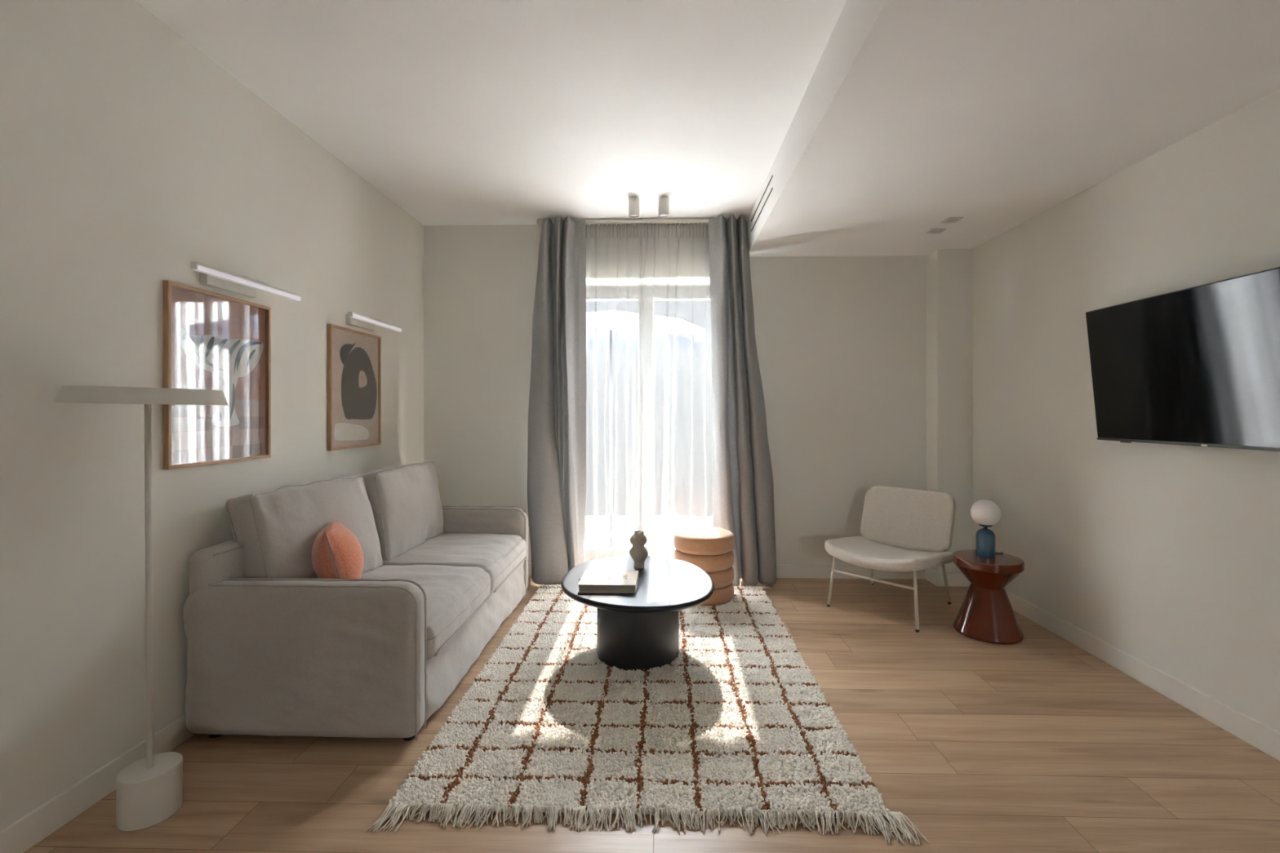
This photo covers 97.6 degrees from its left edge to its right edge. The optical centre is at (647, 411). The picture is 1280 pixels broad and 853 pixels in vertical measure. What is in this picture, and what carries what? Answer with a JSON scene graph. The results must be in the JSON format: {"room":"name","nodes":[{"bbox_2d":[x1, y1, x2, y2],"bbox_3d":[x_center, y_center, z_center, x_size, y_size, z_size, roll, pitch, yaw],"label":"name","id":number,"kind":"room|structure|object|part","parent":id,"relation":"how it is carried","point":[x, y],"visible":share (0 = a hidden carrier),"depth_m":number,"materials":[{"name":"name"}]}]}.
{"room":"living room","nodes":[
{"label":"living room","id":0,"kind":"room"},
{"bbox_2d":[0,0,423,831],"bbox_3d":[-1.937,-0.145,-0.641,0.120,2.850,10.860,0,0,1],"label":"wall","id":1,"kind":"structure","parent":0,"point":[130,157],"depth_m":1.94,"materials":[{"name":"white paint"}]},
{"bbox_2d":[0,714,195,852],"bbox_3d":[-1.874,1.230,-0.787,0.014,0.100,10.330,0,0,1],"label":"baseboard","id":2,"kind":"structure","parent":1,"relation":"attached to","point":[32,828],"depth_m":1.77,"materials":[{"name":"paint"}]},
{"bbox_2d":[163,280,271,469],"bbox_3d":[-1.789,-0.135,2.360,0.021,0.706,0.547,0,0,1],"label":"framed print","id":3,"kind":"object","parent":1,"relation":"attached to","point":[212,340],"visible":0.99,"depth_m":2.32,"materials":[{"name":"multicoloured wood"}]},
{"bbox_2d":[190,262,300,301],"bbox_3d":[-1.731,-0.545,2.377,0.138,0.067,0.600,0,0,1],"label":"picture light","id":4,"kind":"object","parent":1,"relation":"attached to","point":[210,276],"visible":1,"depth_m":2.34,"materials":[{"name":"grey metal"}]},
{"bbox_3d":[-1.784,-0.541,2.391,0.032,0.058,0.275,0,0,1],"label":"wall plate","id":5,"kind":"part","parent":4,"relation":"part of","materials":[{"name":"grey metal"}]},
{"bbox_2d":[327,324,381,450],"bbox_3d":[-1.763,-0.133,3.389,0.021,0.706,0.555,0,0,1],"label":"framed print","id":6,"kind":"object","parent":1,"relation":"attached to","point":[353,357],"visible":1,"depth_m":3.34,"materials":[{"name":"beige paper"}]},
{"bbox_2d":[346,311,401,331],"bbox_3d":[-1.705,-0.545,3.416,0.138,0.067,0.593,0,0,1],"label":"picture light","id":7,"kind":"object","parent":1,"relation":"attached to","point":[354,319],"visible":1,"depth_m":3.38,"materials":[{"name":"grey metal"}]},
{"bbox_3d":[-1.757,-0.541,3.430,0.032,0.058,0.275,0,0,1],"label":"wall plate","id":8,"kind":"part","parent":7,"relation":"part of","materials":[{"name":"grey metal"}]},
{"bbox_2d":[134,0,846,225],"bbox_3d":[0.187,-1.510,-0.695,4.130,0.120,10.620,0,0,1],"label":"ceiling","id":9,"kind":"structure","parent":0,"point":[456,112],"depth_m":2.54,"materials":[{"name":"paint"}]},
{"bbox_2d":[628,195,639,218],"bbox_3d":[-0.093,-1.387,3.814,0.074,0.125,0.074,0,0,1],"label":"ceiling spotlight","id":10,"kind":"object","parent":9,"relation":"attached to","point":[633,202],"visible":1,"depth_m":3.78,"materials":[{"name":"grey metal"}]},
{"bbox_2d":[536,217,747,226],"bbox_3d":[-0.046,-1.432,4.255,1.586,0.036,0.114,0,0,1],"label":"curtain rod","id":11,"kind":"object","parent":9,"relation":"attached to","point":[641,222],"visible":0.76,"depth_m":4.21,"materials":[{"name":"grey metal"}]},
{"bbox_2d":[527,216,586,585],"bbox_3d":[-0.688,-0.086,4.187,0.451,2.707,0.217,0,0,-3],"label":"drape","id":12,"kind":"object","parent":11,"relation":"hanging from","point":[557,443],"visible":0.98,"depth_m":4.14,"materials":[{"name":"grey fabric"}]},
{"bbox_2d":[708,213,776,586],"bbox_3d":[0.714,-0.086,4.163,0.513,2.707,0.221,0,0,1],"label":"drape","id":13,"kind":"object","parent":11,"relation":"hanging from","point":[743,486],"visible":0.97,"depth_m":4.10,"materials":[{"name":"grey fabric"}]},
{"bbox_2d":[657,195,669,217],"bbox_3d":[0.109,-1.387,3.808,0.074,0.125,0.074,0,0,1],"label":"ceiling spotlight","id":14,"kind":"object","parent":9,"relation":"attached to","point":[663,201],"visible":1,"depth_m":3.78,"materials":[{"name":"grey metal"}]},
{"bbox_2d":[24,576,1279,852],"bbox_3d":[0.187,1.310,-0.695,4.130,0.060,10.620,0,0,1],"label":"floor","id":15,"kind":"structure","parent":0,"point":[1037,744],"depth_m":1.98,"materials":[{"name":"brown wood"}]},
{"bbox_2d":[53,385,227,831],"bbox_3d":[-1.592,0.602,1.783,0.411,1.356,0.411,0,0,1],"label":"floor lamp","id":16,"kind":"object","parent":15,"relation":"on","point":[149,789],"visible":1,"depth_m":1.75,"materials":[{"name":"grey metal"}]},
{"bbox_3d":[-1.592,-0.048,1.783,0.411,0.049,0.411,1,0,1],"label":"lamp shade","id":17,"kind":"part","parent":16,"relation":"part of","materials":[{"name":"grey metal"}]},
{"bbox_2d":[183,461,528,741],"bbox_3d":[-1.300,0.804,3.033,0.948,0.952,1.843,0,0,1],"label":"sofa","id":18,"kind":"object","parent":15,"relation":"on","point":[274,648],"visible":0.97,"depth_m":2.16,"materials":[{"name":"beige fabric"}]},
{"bbox_3d":[-1.706,0.895,3.036,0.133,0.718,1.778,0,0,1],"label":"frame","id":19,"kind":"part","parent":18,"relation":"part of","materials":[{"name":"beige fabric"}]},
{"bbox_3d":[-1.329,0.958,2.182,0.914,0.588,0.138,0,0,1],"label":"arm","id":20,"kind":"part","parent":18,"relation":"part of","materials":[{"name":"beige fabric"}]},
{"bbox_2d":[227,476,382,581],"bbox_3d":[-1.564,0.594,2.647,0.272,0.513,0.707,0,0,9],"label":"cushion","id":21,"kind":"object","parent":18,"relation":"on","point":[274,531],"depth_m":2.43,"materials":[{"name":"beige fabric"}]},
{"bbox_2d":[311,521,364,582],"bbox_3d":[-1.413,0.670,2.557,0.209,0.332,0.433,0,0,-28],"label":"cushion","id":22,"kind":"object","parent":18,"relation":"on","point":[337,553],"visible":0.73,"depth_m":2.41,"materials":[{"name":"fabric"}]},
{"bbox_2d":[360,462,443,561],"bbox_3d":[-1.483,0.590,3.434,0.228,0.512,0.719,0,0,5],"label":"cushion","id":23,"kind":"object","parent":18,"relation":"on","point":[405,501],"depth_m":3.25,"materials":[{"name":"beige fabric"}]},
{"bbox_2d":[360,564,490,658],"bbox_3d":[-1.247,0.901,2.630,0.819,0.192,0.794,0,0,1],"label":"seat cushion","id":24,"kind":"object","parent":18,"relation":"on","point":[455,593],"depth_m":2.66,"materials":[{"name":"beige fabric"}]},
{"bbox_2d":[382,533,526,593],"bbox_3d":[-1.227,0.901,3.425,0.818,0.192,0.795,0,0,1],"label":"seat cushion","id":25,"kind":"object","parent":18,"relation":"on","point":[500,554],"depth_m":3.29,"materials":[{"name":"beige fabric"}]},
{"bbox_3d":[-1.286,0.958,3.877,0.915,0.588,0.156,0,0,1],"label":"arm","id":26,"kind":"part","parent":18,"relation":"part of","materials":[{"name":"beige fabric"}]},
{"bbox_2d":[364,584,928,844],"bbox_3d":[0.015,1.260,2.862,1.698,0.039,2.390,0,0,1],"label":"rug","id":27,"kind":"object","parent":15,"relation":"on","point":[738,725],"visible":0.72,"depth_m":2.14,"materials":[{"name":"beige fabric"}]},
{"bbox_2d":[560,555,714,671],"bbox_3d":[-0.055,1.074,2.971,0.796,0.388,0.910,0,0,1],"label":"coffee table","id":28,"kind":"object","parent":27,"relation":"on","point":[639,630],"visible":0.72,"depth_m":2.75,"materials":[{"name":"black"}]},
{"bbox_2d":[577,569,638,593],"bbox_3d":[-0.208,0.860,2.838,0.312,0.039,0.248,0,0,2],"label":"book","id":29,"kind":"object","parent":28,"relation":"on","point":[591,581],"visible":1,"depth_m":2.77,"materials":[{"name":"beige paper"}]},
{"bbox_2d":[629,530,648,568],"bbox_3d":[-0.051,0.780,3.156,0.104,0.201,0.103,0,0,1],"label":"vase","id":30,"kind":"object","parent":28,"relation":"on","point":[638,553],"visible":1,"depth_m":3.13,"materials":[{"name":"grey ceramic"}]},
{"bbox_2d":[673,526,734,606],"bbox_3d":[0.380,1.034,3.792,0.409,0.455,0.410,0,0,11],"label":"pouf","id":31,"kind":"object","parent":27,"relation":"on","point":[709,548],"visible":0.63,"depth_m":3.63,"materials":[{"name":"fabric"}]},
{"bbox_2d":[824,485,955,632],"bbox_3d":[1.605,0.911,3.694,0.723,0.738,0.654,0,0,-42],"label":"lounge chair","id":32,"kind":"object","parent":15,"relation":"on","point":[922,521],"visible":0.98,"depth_m":3.73,"materials":[{"name":"beige fabric"}]},
{"bbox_3d":[1.218,1.097,3.698,0.103,0.347,0.019,0,0,-41],"label":"leg","id":33,"kind":"part","parent":32,"relation":"part of","materials":[{"name":"beige"}]},
{"bbox_3d":[1.629,1.111,4.067,0.019,0.319,0.129,0,0,20],"label":"leg","id":34,"kind":"part","parent":32,"relation":"part of","materials":[{"name":"beige metal"}]},
{"bbox_3d":[1.567,0.942,3.659,0.620,0.163,0.654,0,0,-42],"label":"seat","id":35,"kind":"part","parent":32,"relation":"part of","materials":[{"name":"beige fabric"}]},
{"bbox_3d":[1.793,0.741,3.864,0.188,0.397,0.610,0,0,-42],"label":"backrest","id":36,"kind":"part","parent":32,"relation":"part of","materials":[{"name":"beige fabric"}]},
{"bbox_3d":[1.579,1.097,3.297,0.019,0.348,0.121,0,0,17],"label":"leg","id":37,"kind":"part","parent":32,"relation":"part of","materials":[{"name":"beige"}]},
{"bbox_3d":[1.964,1.111,3.693,0.113,0.319,0.019,0,0,-34],"label":"leg","id":38,"kind":"part","parent":32,"relation":"part of","materials":[{"name":"beige"}]},
{"bbox_2d":[952,550,1024,644],"bbox_3d":[1.966,1.062,3.241,0.356,0.435,0.356,0,0,1],"label":"side table","id":39,"kind":"object","parent":15,"relation":"on","point":[986,614],"visible":0.98,"depth_m":3.14,"materials":[{"name":"brown paint"}]},
{"bbox_2d":[970,499,1002,557],"bbox_3d":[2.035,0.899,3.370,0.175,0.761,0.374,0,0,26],"label":"table lamp","id":40,"kind":"object","parent":39,"relation":"on","point":[985,513],"visible":0.98,"depth_m":3.23,"materials":[{"name":"blue glass"}]},
{"bbox_3d":[1.976,0.595,3.276,0.153,0.153,0.153,0,0,1],"label":"globe","id":41,"kind":"part","parent":40,"relation":"part of","materials":[{"name":"white glass"}]},
{"bbox_2d":[423,224,926,564],"bbox_3d":[0.319,-0.085,4.468,4.130,2.730,0.290,0,0,1],"label":"wall","id":42,"kind":"structure","parent":0,"point":[841,341],"depth_m":4.31,"materials":[{"name":"white paint"}]},
{"bbox_2d":[528,563,531,576],"bbox_3d":[-1.262,1.230,4.357,0.946,0.100,0.014,0,0,1],"label":"baseboard","id":43,"kind":"structure","parent":42,"relation":"attached to","point":[530,564],"depth_m":4.34,"materials":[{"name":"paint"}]},
{"bbox_2d":[584,285,710,562],"bbox_3d":[-0.003,0.125,4.602,1.360,2.310,0.139,0,0,1],"label":"window","id":44,"kind":"structure","parent":42,"relation":"in","point":[646,295],"depth_m":4.59,"materials":[{"name":"grey paint"}]},
{"bbox_3d":[-0.013,0.250,4.563,0.027,0.180,0.060,0,0,-4],"label":"handle","id":45,"kind":"part","parent":44,"relation":"part of","materials":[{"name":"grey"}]},
{"bbox_2d":[776,564,925,579],"bbox_3d":[1.459,1.230,4.287,1.338,0.100,0.014,0,0,1],"label":"baseboard","id":46,"kind":"structure","parent":42,"relation":"attached to","point":[816,571],"depth_m":4.28,"materials":[{"name":"paint"}]},
{"bbox_2d":[926,248,972,572],"bbox_3d":[2.251,0.046,4.186,0.252,2.468,0.175,0,0,1],"label":"wall","id":47,"kind":"structure","parent":0,"point":[948,271],"depth_m":4.10,"materials":[{"name":"white paint"}]},
{"bbox_2d":[925,568,937,586],"bbox_3d":[2.118,1.230,4.176,0.014,0.100,0.175,0,0,1],"label":"baseboard","id":48,"kind":"structure","parent":47,"relation":"attached to","point":[931,575],"depth_m":4.16,"materials":[{"name":"paint"}]},
{"bbox_2d":[937,572,970,586],"bbox_3d":[2.242,1.230,4.092,0.238,0.100,0.014,0,0,1],"label":"baseboard","id":49,"kind":"structure","parent":47,"relation":"attached to","point":[954,579],"depth_m":4.08,"materials":[{"name":"paint"}]},
{"bbox_2d":[747,0,1279,257],"bbox_3d":[1.438,-1.319,-0.872,1.620,0.262,10.330,0,0,1],"label":"ceiling","id":50,"kind":"structure","parent":0,"point":[912,116],"depth_m":2.20,"materials":[{"name":"paint"}]},
{"bbox_2d":[751,174,773,231],"bbox_3d":[0.743,-1.347,3.682,0.002,0.084,0.786,0,0,1],"label":"ceiling vent","id":51,"kind":"object","parent":50,"relation":"in","point":[772,175],"visible":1,"depth_m":3.62,"materials":[{"name":"black metal"}]},
{"bbox_2d":[925,228,946,233],"bbox_3d":[1.901,-1.186,3.688,0.092,0.004,0.092,0,0,1],"label":"recessed light","id":52,"kind":"object","parent":50,"relation":"in","point":[936,230],"visible":1,"depth_m":3.69,"materials":[{"name":"grey metal"}]},
{"bbox_2d":[941,217,963,222],"bbox_3d":[1.889,-1.186,3.475,0.092,0.004,0.092,0,0,1],"label":"recessed light","id":53,"kind":"object","parent":50,"relation":"in","point":[949,220],"visible":1,"depth_m":3.47,"materials":[{"name":"grey metal"}]},
{"bbox_2d":[972,88,1279,732],"bbox_3d":[2.312,-0.145,-0.749,0.120,2.850,10.860,0,0,1],"label":"wall","id":54,"kind":"structure","parent":0,"point":[1166,555],"depth_m":2.70,"materials":[{"name":"white paint"}]},
{"bbox_2d":[1005,590,1279,760],"bbox_3d":[2.239,1.230,-0.980,0.014,0.100,10.155,0,0,1],"label":"baseboard","id":55,"kind":"structure","parent":54,"relation":"attached to","point":[1258,735],"depth_m":2.52,"materials":[{"name":"paint"}]},
{"bbox_2d":[1085,266,1279,451],"bbox_3d":[2.265,-0.177,2.278,0.121,0.655,1.125,0,0,2],"label":"television","id":56,"kind":"object","parent":54,"relation":"attached to","point":[1199,366],"visible":1,"depth_m":2.29,"materials":[{"name":"black plastic"}]},
{"label":"outside","id":57,"kind":"structure","parent":0,"visible":0},
{"bbox_2d":[585,515,712,548],"bbox_3d":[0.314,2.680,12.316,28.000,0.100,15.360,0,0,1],"label":"ground","id":58,"kind":"structure","parent":57,"point":[591,522],"depth_m":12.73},
{"bbox_2d":[585,528,612,547],"bbox_3d":[-0.965,2.400,10.028,0.660,0.460,0.660,0,0,1],"label":"patio table","id":59,"kind":"object","parent":58,"relation":"on","point":[593,535],"visible":0.57,"depth_m":9.94,"materials":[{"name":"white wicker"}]},
{"bbox_2d":[617,515,638,548],"bbox_3d":[-0.305,2.231,10.010,0.468,0.801,0.470,0,0,1],"label":"patio chair","id":60,"kind":"object","parent":58,"relation":"on","point":[625,534],"visible":0.57,"depth_m":9.78,"materials":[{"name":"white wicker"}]},
{"bbox_3d":[-0.305,2.210,10.011,0.460,0.060,0.460,0,0,1],"label":"seat","id":61,"kind":"part","parent":60,"relation":"part of","materials":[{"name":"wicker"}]},
{"bbox_3d":[-0.311,2.031,9.791,0.432,0.402,0.032,0,0,1],"label":"backrest","id":62,"kind":"part","parent":60,"relation":"part of","materials":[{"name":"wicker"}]},
{"bbox_2d":[586,310,705,548],"bbox_3d":[-0.685,0.380,10.421,3.243,4.500,3.243,0,0,24],"label":"parasol","id":63,"kind":"object","parent":58,"relation":"on","point":[607,331],"visible":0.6,"depth_m":10.40,"materials":[{"name":"white fabric"}]},
{"bbox_2d":[586,300,712,516],"bbox_3d":[0.360,-0.845,14.145,28.000,6.950,0.300,0,0,1],"label":"wall","id":64,"kind":"structure","parent":58,"relation":"on","point":[682,378],"depth_m":14.00,"materials":[{"name":"beige paint"}]},
{"bbox_2d":[690,515,712,527],"bbox_3d":[0.954,2.231,9.978,0.468,0.801,0.470,0,0,1],"label":"patio chair","id":65,"kind":"object","parent":58,"relation":"on","point":[702,519],"visible":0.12,"depth_m":9.75,"materials":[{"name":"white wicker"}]}
]}

